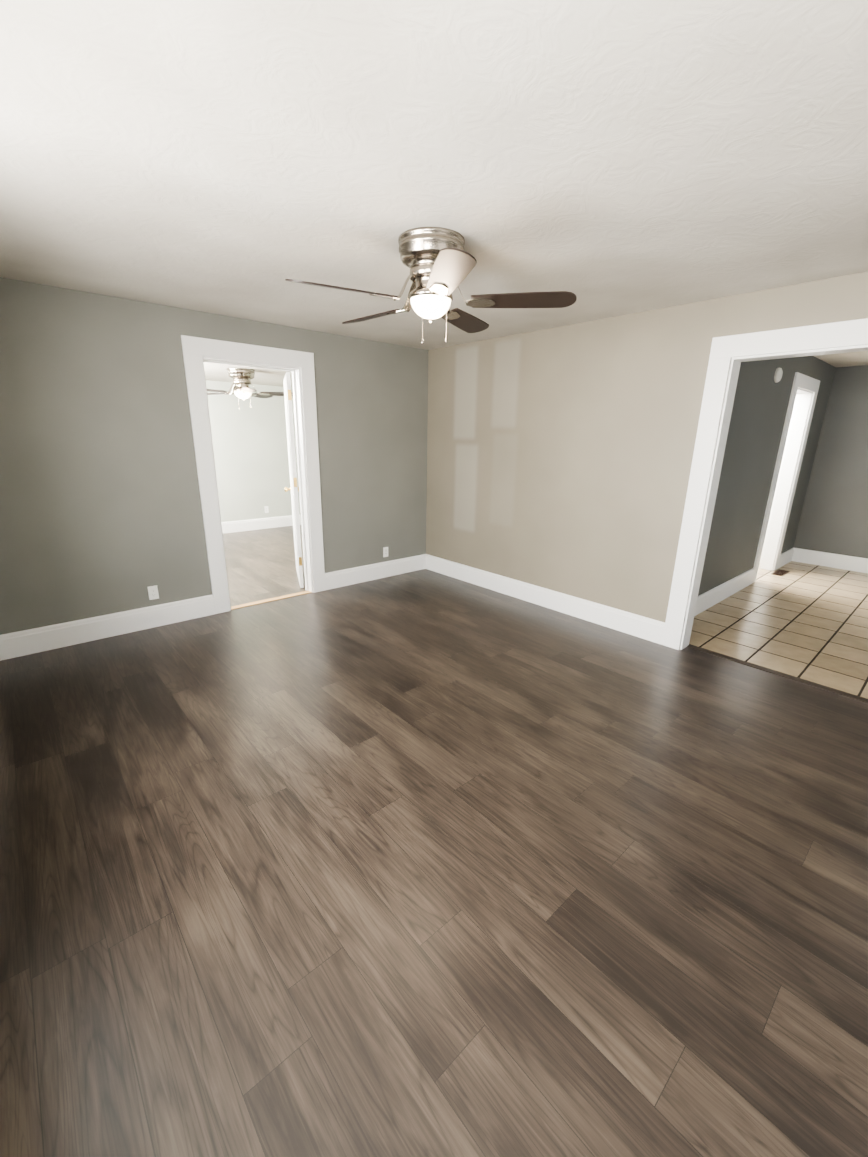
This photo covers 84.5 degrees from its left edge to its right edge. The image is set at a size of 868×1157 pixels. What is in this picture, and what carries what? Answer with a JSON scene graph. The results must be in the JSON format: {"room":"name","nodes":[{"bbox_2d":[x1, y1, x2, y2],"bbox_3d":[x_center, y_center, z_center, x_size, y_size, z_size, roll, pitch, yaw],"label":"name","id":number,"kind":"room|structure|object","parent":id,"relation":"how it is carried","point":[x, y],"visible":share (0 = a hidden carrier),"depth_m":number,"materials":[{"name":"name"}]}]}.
{"room":"empty living room","nodes":[
{"label":"empty living room","id":0,"kind":"room"},
{"bbox_2d":[0,277,427,634],"bbox_3d":[-1.243,-1.047,4.597,5.265,2.440,0.140,-13,22,-40],"label":"wall","id":1,"kind":"structure","parent":0,"point":[101,514],"depth_m":3.61,"materials":[{"name":"grey paint"}]},
{"bbox_2d":[0,595,214,660],"bbox_3d":[-2.500,0.360,3.759,1.473,0.180,0.020,-13,22,-40],"label":"baseboard","id":2,"kind":"structure","parent":1,"relation":"attached to","point":[33,641],"depth_m":3.69,"materials":[{"name":"white wood"}]},
{"bbox_2d":[147,585,158,599],"bbox_3d":[-2.287,0.115,3.892,0.070,0.114,0.010,-13,22,-40],"label":"electrical outlet","id":3,"kind":"object","parent":1,"relation":"attached to","point":[153,592],"visible":1,"depth_m":3.89,"materials":[{"name":"white plastic"}]},
{"bbox_2d":[181,335,325,613],"bbox_3d":[-1.575,-0.878,4.342,1.098,2.250,0.180,-13,22,-40],"label":"door frame","id":4,"kind":"structure","parent":1,"relation":"attached to","point":[198,352],"depth_m":4.18,"materials":[{"name":"white wood"}]},
{"bbox_2d":[283,372,303,587],"bbox_3d":[-1.485,-1.009,5.048,0.175,2.085,0.804,-5,17,-18],"label":"door leaf","id":5,"kind":"structure","parent":1,"relation":"in","point":[294,489],"depth_m":4.78,"materials":[{"name":"white wood"}]},
{"bbox_2d":[325,554,423,589],"bbox_3d":[-0.620,-0.086,5.366,1.359,0.180,0.020,-13,22,-40],"label":"baseboard","id":6,"kind":"structure","parent":1,"relation":"attached to","point":[345,577],"depth_m":5.30,"materials":[{"name":"white wood"}]},
{"bbox_2d":[383,547,387,556],"bbox_3d":[-0.543,-0.298,5.382,0.070,0.114,0.010,-13,22,-40],"label":"electrical outlet","id":7,"kind":"object","parent":1,"relation":"attached to","point":[385,551],"visible":1,"depth_m":5.37,"materials":[{"name":"white plastic"}]},
{"bbox_2d":[204,362,292,386],"bbox_3d":[-2.417,-2.591,5.542,4.985,0.260,3.460,-13,22,-40],"label":"ceiling","id":8,"kind":"structure","parent":0,"point":[218,372],"depth_m":6.28,"materials":[{"name":"white paint"}]},
{"bbox_2d":[207,368,292,409],"bbox_3d":[-2.358,-2.286,5.786,1.293,0.461,1.326,-13,22,-40],"label":"ceiling fan","id":9,"kind":"object","parent":8,"relation":"hanging from","point":[241,378],"visible":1,"depth_m":5.73,"materials":[{"name":"silver metal"}]},
{"bbox_2d":[206,380,300,521],"bbox_3d":[-3.579,-1.867,7.212,5.125,2.440,0.140,-13,22,-40],"label":"wall","id":10,"kind":"structure","parent":0,"point":[250,451],"depth_m":7.67,"materials":[{"name":"white paint"}]},
{"bbox_2d":[221,514,300,533],"bbox_3d":[-3.597,-0.754,7.432,4.985,0.180,0.020,-13,22,-40],"label":"baseboard","id":11,"kind":"structure","parent":10,"relation":"attached to","point":[252,524],"depth_m":7.96,"materials":[{"name":"white wood"}]},
{"bbox_2d":[0,525,867,1156],"bbox_3d":[-0.853,0.309,4.517,5.265,0.100,8.580,-13,22,-40],"label":"floor","id":12,"kind":"structure","parent":0,"point":[424,863],"depth_m":1.71,"materials":[{"name":"wood"}]},
{"bbox_2d":[687,644,867,702],"bbox_3d":[1.555,0.423,4.269,0.060,0.104,4.700,-13,22,-40],"label":"trim","id":13,"kind":"structure","parent":12,"relation":"on","point":[843,693],"depth_m":3.32,"materials":[{"name":"brown wood"}]},
{"bbox_2d":[0,0,867,349],"bbox_3d":[0.056,-1.617,2.137,4.265,0.100,4.840,-13,22,-40],"label":"ceiling","id":14,"kind":"structure","parent":0,"point":[248,158],"depth_m":1.56,"materials":[{"name":"white paint"}]},
{"bbox_2d":[285,227,576,343],"bbox_3d":[-0.057,-1.393,2.360,1.326,0.461,1.293,-13,22,-40],"label":"fan","id":15,"kind":"object","parent":14,"relation":"hanging from","point":[440,262],"visible":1,"depth_m":2.23,"materials":[{"name":"silver metal"}]},
{"bbox_2d":[426,271,867,621],"bbox_3d":[1.577,-0.766,3.818,0.140,2.440,4.840,-13,22,-40],"label":"wall","id":16,"kind":"structure","parent":0,"point":[560,458],"depth_m":4.01,"materials":[{"name":"beige paint"}]},
{"bbox_2d":[424,554,664,644],"bbox_3d":[0.850,0.112,4.787,0.020,0.180,2.886,-13,22,-40],"label":"baseboard","id":17,"kind":"structure","parent":16,"relation":"attached to","point":[649,629],"depth_m":4.46,"materials":[{"name":"white wood"}]},
{"bbox_2d":[662,318,867,649],"bbox_3d":[2.461,-0.353,2.899,0.180,2.203,1.739,-13,22,-40],"label":"door frame","id":18,"kind":"structure","parent":16,"relation":"attached to","point":[729,355],"depth_m":3.25,"materials":[{"name":"white wood"}]},
{"bbox_2d":[698,356,835,595],"bbox_3d":[3.393,-1.086,4.999,4.200,2.440,0.140,-13,22,-40],"label":"wall","id":19,"kind":"structure","parent":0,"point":[759,412],"depth_m":4.64,"materials":[{"name":"grey paint"}]},
{"bbox_2d":[694,568,754,615],"bbox_3d":[2.740,0.178,4.678,2.356,0.180,0.020,-13,22,-40],"label":"baseboard","id":20,"kind":"structure","parent":19,"relation":"attached to","point":[714,596],"depth_m":4.81,"materials":[{"name":"white wood"}]},
{"bbox_2d":[774,368,782,382],"bbox_3d":[3.213,-1.897,4.453,0.128,0.128,0.036,-13,22,-40],"label":"smoke detector","id":21,"kind":"object","parent":19,"relation":"attached to","point":[778,374],"visible":1,"depth_m":4.43,"materials":[{"name":"white plastic"}]},
{"bbox_2d":[752,372,819,582],"bbox_3d":[3.966,-1.118,5.508,1.000,2.230,0.160,-13,22,-40],"label":"door frame","id":22,"kind":"structure","parent":19,"relation":"attached to","point":[805,388],"depth_m":5.61,"materials":[{"name":"white wood"}]},
{"bbox_2d":[689,561,867,698],"bbox_3d":[4.116,0.378,4.576,4.180,0.100,5.040,-13,22,-40],"label":"floor","id":23,"kind":"structure","parent":0,"point":[806,621],"depth_m":4.21,"materials":[{"name":"beige tile"}]},
{"bbox_2d":[771,569,789,575],"bbox_3d":[4.290,-0.072,5.912,0.330,0.006,0.120,-13,22,-40],"label":"floor vent","id":24,"kind":"object","parent":23,"relation":"in","point":[778,572],"visible":1,"depth_m":5.92,"materials":[{"name":"brown metal"}]},
{"bbox_2d":[792,548,867,572],"bbox_3d":[6.014,0.050,5.298,0.020,0.180,3.420,-13,22,-40],"label":"baseboard","id":25,"kind":"structure","parent":23,"relation":"on","point":[845,562],"depth_m":6.20,"materials":[{"name":"white wood"}]},
{"bbox_2d":[760,394,796,562],"bbox_3d":[4.053,-1.521,6.499,0.140,2.440,1.320,-13,22,-40],"label":"wall","id":26,"kind":"structure","parent":0,"point":[778,477],"depth_m":6.06,"materials":[{"name":"white paint"}]},
{"bbox_2d":[777,548,794,568],"bbox_3d":[4.618,-0.267,6.283,0.664,0.180,0.020,-13,22,-40],"label":"baseboard","id":27,"kind":"structure","parent":26,"relation":"attached to","point":[786,557],"depth_m":6.28,"materials":[{"name":"white wood"}]},
{"bbox_2d":[793,365,867,558],"bbox_3d":[6.139,-1.031,4.976,0.140,2.440,3.560,-13,22,-40],"label":"wall","id":28,"kind":"structure","parent":0,"point":[834,517],"depth_m":5.98,"materials":[{"name":"grey paint"}]},
{"bbox_2d":[814,351,867,366],"bbox_3d":[4.151,-2.054,3.844,4.200,0.100,5.040,-13,22,-40],"label":"ceiling","id":29,"kind":"structure","parent":0,"point":[860,358],"depth_m":5.26,"materials":[{"name":"white paint"}]}
]}

